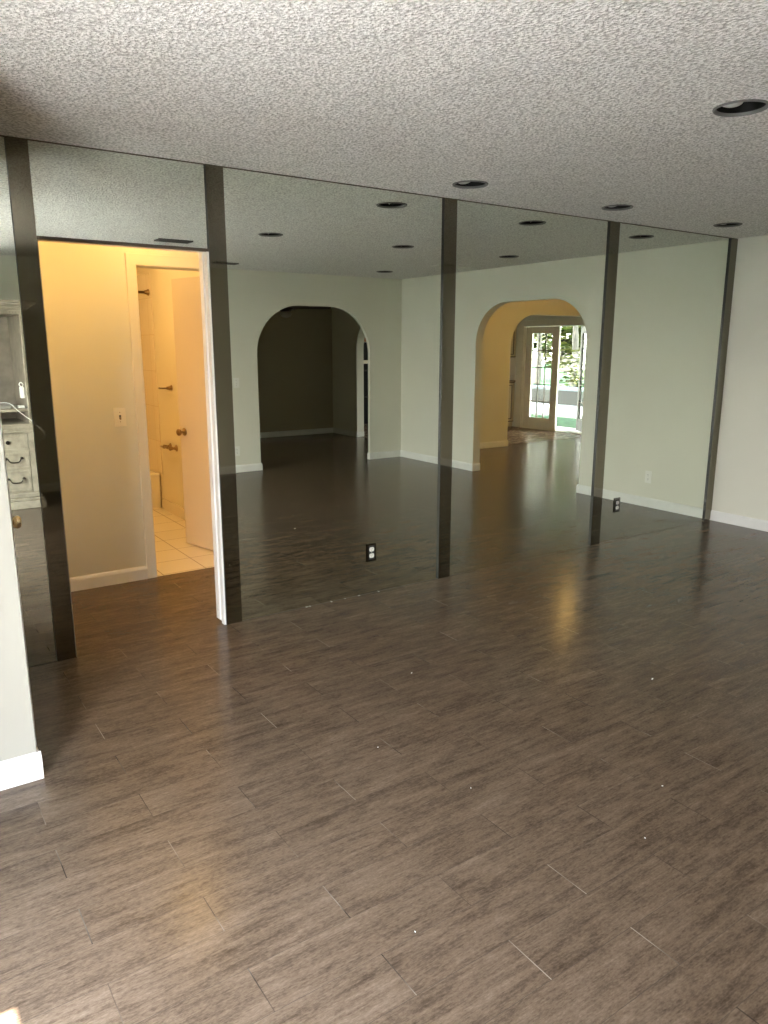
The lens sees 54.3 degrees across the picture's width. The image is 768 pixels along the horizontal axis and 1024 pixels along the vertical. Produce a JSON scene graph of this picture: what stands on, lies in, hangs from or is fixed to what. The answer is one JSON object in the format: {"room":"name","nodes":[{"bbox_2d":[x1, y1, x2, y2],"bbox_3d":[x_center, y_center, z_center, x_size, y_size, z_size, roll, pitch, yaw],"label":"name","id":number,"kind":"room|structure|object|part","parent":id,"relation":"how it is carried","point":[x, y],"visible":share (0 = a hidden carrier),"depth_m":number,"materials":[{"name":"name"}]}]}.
{"room":"empty living room","nodes":[
{"label":"empty living room","id":0,"kind":"room"},
{"bbox_2d":[0,425,35,761],"bbox_3d":[-1.632,-0.214,2.308,0.803,2.520,0.115,-8,15,-33],"label":"wall","id":1,"kind":"structure","parent":0,"point":[17,736],"depth_m":2.63,"materials":[{"name":"grey paint"}]},
{"bbox_2d":[0,412,36,744],"bbox_3d":[-1.461,-0.101,2.901,0.099,2.018,0.600,-7,14,-30],"label":"door","id":2,"kind":"structure","parent":1,"relation":"in","point":[16,523],"depth_m":2.73,"materials":[{"name":"white paint"}]},
{"bbox_3d":[-1.535,0.044,3.093,0.066,0.060,0.060,-8,15,-33],"label":"knob","id":3,"kind":"part","parent":2,"relation":"part of","materials":[{"name":"gold metal"}]},
{"bbox_2d":[0,745,43,790],"bbox_3d":[-1.619,0.964,2.571,0.808,0.105,0.130,-8,15,-33],"label":"baseboard","id":4,"kind":"structure","parent":1,"relation":"attached to","point":[27,768],"depth_m":2.70,"materials":[{"name":"white paint"}]},
{"bbox_2d":[38,241,198,577],"bbox_3d":[-1.611,-0.793,4.914,2.550,2.520,0.115,-8,15,-33],"label":"wall","id":5,"kind":"structure","parent":0,"point":[84,286],"depth_m":4.72,"materials":[{"name":"beige paint"}]},
{"bbox_2d":[70,565,147,591],"bbox_3d":[-1.576,0.404,5.125,2.350,0.092,0.014,-8,15,-33],"label":"baseboard","id":6,"kind":"structure","parent":5,"relation":"attached to","point":[78,583],"depth_m":4.95,"materials":[{"name":"white paint"}]},
{"bbox_2d":[113,407,126,426],"bbox_3d":[-1.695,-0.610,4.813,0.076,0.120,0.019,-8,15,-33],"label":"light switch","id":7,"kind":"object","parent":5,"relation":"attached to","point":[119,413],"visible":1,"depth_m":4.81,"materials":[{"name":"beige plastic"}]},
{"bbox_2d":[125,253,198,578],"bbox_3d":[-1.329,-0.635,5.140,0.767,2.115,0.136,-8,15,-33],"label":"door frame","id":8,"kind":"structure","parent":5,"relation":"attached to","point":[133,261],"depth_m":4.85,"materials":[{"name":"beige wood"}]},
{"bbox_2d":[136,268,199,507],"bbox_3d":[-1.776,-1.166,6.596,0.100,2.520,2.915,-8,15,-33],"label":"wall","id":9,"kind":"structure","parent":0,"point":[171,481],"depth_m":6.79,"materials":[{"name":"beige paint"}]},
{"bbox_2d":[158,385,172,390],"bbox_3d":[-1.952,-1.119,6.728,0.058,0.052,0.301,-8,15,-33],"label":"towel bar","id":10,"kind":"object","parent":9,"relation":"attached to","point":[170,387],"visible":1,"depth_m":6.68,"materials":[{"name":"gold metal"}]},
{"bbox_2d":[160,443,177,451],"bbox_3d":[-1.983,-0.598,6.872,0.076,0.064,0.322,-8,15,-33],"label":"paper holder","id":11,"kind":"object","parent":9,"relation":"attached to","point":[169,447],"visible":1,"depth_m":6.78,"materials":[{"name":"gold metal"}]},
{"bbox_3d":[-1.910,-0.574,6.768,0.076,0.064,0.064,-8,15,-33],"label":"post","id":12,"kind":"part","parent":11,"relation":"part of","materials":[{"name":"gold metal"}]},
{"bbox_2d":[162,498,184,519],"bbox_3d":[-1.621,0.083,6.539,0.012,0.104,1.910,-8,15,-33],"label":"baseboard","id":13,"kind":"structure","parent":9,"relation":"attached to","point":[167,505],"depth_m":7.03,"materials":[{"name":"wood"}]},
{"bbox_2d":[171,276,212,549],"bbox_3d":[-1.316,-0.704,5.605,0.635,2.023,0.163,9,15,35],"label":"door","id":14,"kind":"structure","parent":9,"relation":"in","point":[186,293],"depth_m":5.65,"materials":[{"name":"beige paint"}]},
{"bbox_3d":[-1.555,-0.612,5.738,0.062,0.062,0.063,11,16,40],"label":"knob","id":15,"kind":"part","parent":14,"relation":"part of","materials":[{"name":"gold metal"}]},
{"bbox_2d":[4,135,672,620],"bbox_3d":[0.199,-0.762,4.784,6.928,2.520,0.079,-8,15,-33],"label":"wall","id":16,"kind":"structure","parent":0,"point":[4,135],"depth_m":3.65,"materials":[{"name":"white paint"}]},
{"bbox_2d":[0,136,56,666],"bbox_3d":[-2.074,-0.376,3.226,1.114,2.432,0.006,-8,15,-33],"label":"mirror","id":17,"kind":"object","parent":16,"relation":"attached to","point":[15,400],"visible":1,"depth_m":3.50,"materials":[{"name":"clear glass"}]},
{"bbox_2d":[4,136,75,661],"bbox_3d":[-1.605,-0.443,3.527,0.090,2.433,0.013,-8,15,-33],"label":"strip","id":18,"kind":"object","parent":16,"relation":"attached to","point":[17,153],"visible":1,"depth_m":3.49,"materials":[{"name":"black mirror"}]},
{"bbox_2d":[37,239,76,656],"bbox_3d":[-1.595,-0.256,3.639,0.009,2.024,0.088,-8,15,-33],"label":"door frame","id":19,"kind":"structure","parent":16,"relation":"attached to","point":[37,239],"depth_m":3.59,"materials":[{"name":"grey paint"}]},
{"bbox_2d":[28,140,207,248],"bbox_3d":[-1.237,-1.492,3.563,0.907,0.398,0.006,-8,15,-33],"label":"mirror","id":20,"kind":"object","parent":16,"relation":"attached to","point":[79,193],"visible":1,"depth_m":3.54,"materials":[{"name":"clear glass"}]},
{"bbox_2d":[37,236,208,251],"bbox_3d":[-1.237,-1.290,3.609,0.820,0.014,0.018,-8,15,-33],"label":"trim","id":21,"kind":"structure","parent":16,"relation":"attached to","point":[38,237],"depth_m":3.58,"materials":[{"name":"brown metal"}]},
{"bbox_2d":[199,252,225,624],"bbox_3d":[-0.931,-0.353,4.080,0.021,2.024,0.092,-8,15,-33],"label":"door frame","id":22,"kind":"structure","parent":16,"relation":"attached to","point":[204,269],"depth_m":4.05,"materials":[{"name":"white paint"}]},
{"bbox_2d":[204,164,241,624],"bbox_3d":[-0.857,-0.554,4.027,0.093,2.433,0.013,-8,15,-33],"label":"strip","id":23,"kind":"object","parent":16,"relation":"attached to","point":[214,182],"visible":1,"depth_m":3.99,"materials":[{"name":"black mirror"}]},
{"bbox_2d":[223,168,442,619],"bbox_3d":[-0.229,-0.648,4.457,1.529,2.432,0.006,-8,15,-33],"label":"mirror","id":24,"kind":"object","parent":16,"relation":"attached to","point":[335,289],"visible":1,"depth_m":4.39,"materials":[{"name":"clear glass"}]},
{"bbox_2d":[366,543,375,561],"bbox_3d":[-0.080,0.256,4.753,0.072,0.118,0.009,-8,15,-33],"label":"wall outlet","id":25,"kind":"object","parent":24,"relation":"attached to","point":[370,548],"visible":1,"depth_m":4.75,"materials":[{"name":"black plastic"}]},
{"bbox_2d":[0,135,728,237],"bbox_3d":[0.225,-1.904,4.495,6.681,0.005,0.006,-8,15,-33],"label":"trim","id":26,"kind":"structure","parent":16,"relation":"attached to","point":[0,135],"depth_m":4.10,"materials":[{"name":"brown metal"}]},
{"bbox_2d":[30,521,699,666],"bbox_3d":[0.184,0.480,4.996,6.584,0.002,0.005,-8,15,-33],"label":"trim","id":27,"kind":"structure","parent":16,"relation":"attached to","point":[699,521],"depth_m":5.03,"materials":[{"name":"wood"}]},
{"bbox_2d":[437,198,456,578],"bbox_3d":[0.408,-0.740,4.871,0.100,2.433,0.013,-8,15,-33],"label":"strip","id":28,"kind":"object","parent":16,"relation":"attached to","point":[449,205],"visible":1,"depth_m":4.84,"materials":[{"name":"black mirror"}]},
{"bbox_2d":[450,200,608,574],"bbox_3d":[1.039,-0.835,5.304,1.540,2.432,0.006,-8,15,-33],"label":"mirror","id":29,"kind":"object","parent":16,"relation":"attached to","point":[530,293],"visible":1,"depth_m":5.25,"materials":[{"name":"clear glass"}]},
{"bbox_2d":[589,221,619,545],"bbox_3d":[1.681,-0.928,5.721,0.107,2.433,0.013,-8,15,-33],"label":"strip","id":30,"kind":"object","parent":16,"relation":"attached to","point":[614,227],"visible":1,"depth_m":5.70,"materials":[{"name":"black mirror"}]},
{"bbox_2d":[599,223,729,542],"bbox_3d":[2.328,-1.024,6.165,1.578,2.432,0.006,-8,15,-33],"label":"mirror","id":31,"kind":"object","parent":16,"relation":"attached to","point":[671,284],"visible":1,"depth_m":6.11,"materials":[{"name":"clear glass"}]},
{"bbox_2d":[613,498,619,512],"bbox_3d":[1.887,-0.056,6.061,0.072,0.118,0.009,-8,15,-33],"label":"wall outlet","id":32,"kind":"object","parent":31,"relation":"attached to","point":[616,500],"visible":1,"depth_m":6.06,"materials":[{"name":"black plastic"}]},
{"bbox_2d":[703,238,737,520],"bbox_3d":[2.946,-1.114,6.566,0.094,2.433,0.013,-8,15,-33],"label":"strip","id":33,"kind":"object","parent":16,"relation":"attached to","point":[733,241],"visible":1,"depth_m":6.54,"materials":[{"name":"black mirror"}]},
{"bbox_2d":[0,507,767,1023],"bbox_3d":[3.041,0.609,4.542,11.020,0.051,12.400,-8,15,-33],"label":"floor","id":34,"kind":"structure","parent":0,"point":[217,828],"depth_m":2.61,"materials":[{"name":"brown wood"}]},
{"bbox_2d":[150,470,160,508],"bbox_3d":[-3.023,-0.182,7.173,1.542,0.344,0.770,-8,15,-33],"label":"bathtub","id":35,"kind":"object","parent":34,"relation":"on","point":[155,477],"visible":0.11,"depth_m":7.27,"materials":[{"name":"white ceramic"}]},
{"bbox_2d":[137,273,162,474],"bbox_3d":[-3.008,-1.248,6.916,1.562,1.860,0.840,-8,15,-33],"label":"tile surround","id":36,"kind":"object","parent":35,"relation":"on","point":[144,280],"visible":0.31,"depth_m":7.14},
{"bbox_2d":[138,289,149,295],"bbox_3d":[-2.803,-1.926,6.462,1.555,0.064,0.064,-8,15,-33],"label":"shower rod","id":37,"kind":"object","parent":36,"relation":"attached to","point":[146,292],"visible":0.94,"depth_m":6.86,"materials":[{"name":"gold metal"}]},
{"bbox_2d":[0,0,767,238],"bbox_3d":[1.597,-1.471,2.534,6.928,0.001,4.860,-8,15,-33],"label":"ceiling","id":38,"kind":"structure","parent":0,"point":[580,108],"depth_m":2.67,"materials":[{"name":"white paint"}]},
{"bbox_2d":[452,180,487,188],"bbox_3d":[0.485,-1.904,4.197,0.201,0.136,0.201,-8,15,-33],"label":"recessed light","id":39,"kind":"object","parent":38,"relation":"in","point":[467,184],"visible":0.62,"depth_m":4.27,"materials":[{"name":"grey metal"}]},
{"bbox_2d":[601,204,632,210],"bbox_3d":[1.529,-2.058,4.894,0.201,0.136,0.201,-8,15,-33],"label":"recessed light","id":40,"kind":"object","parent":38,"relation":"in","point":[618,207],"visible":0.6,"depth_m":4.96,"materials":[{"name":"grey metal"}]},
{"bbox_2d":[713,222,742,226],"bbox_3d":[2.573,-2.212,5.591,0.201,0.136,0.201,-8,15,-33],"label":"recessed light","id":41,"kind":"object","parent":38,"relation":"in","point":[730,224],"visible":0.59,"depth_m":5.65,"materials":[{"name":"grey metal"}]},
{"bbox_2d":[712,99,767,116],"bbox_3d":[1.361,-1.602,2.842,0.201,0.136,0.201,-8,15,-33],"label":"recessed light","id":42,"kind":"object","parent":38,"relation":"in","point":[744,107],"visible":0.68,"depth_m":2.91,"materials":[{"name":"grey metal"}]},
{"bbox_3d":[1.327,-1.590,2.865,0.089,0.093,0.085,-8,15,-33],"label":"bulb","id":43,"kind":"part","parent":42,"relation":"part of","materials":[{"name":"grey glass"}]},
{"bbox_2d":[712,235,767,520],"bbox_3d":[4.380,-0.740,4.699,0.115,2.520,4.945,-8,15,-33],"label":"wall","id":44,"kind":"structure","parent":0,"point":[741,472],"depth_m":6.43,"materials":[{"name":"beige paint"}]},
{"bbox_2d":[710,510,767,531],"bbox_3d":[4.394,0.453,4.928,0.130,0.092,4.844,-8,15,-33],"label":"baseboard","id":45,"kind":"structure","parent":44,"relation":"attached to","point":[748,522],"depth_m":6.61,"materials":[{"name":"white paint"}]}
]}

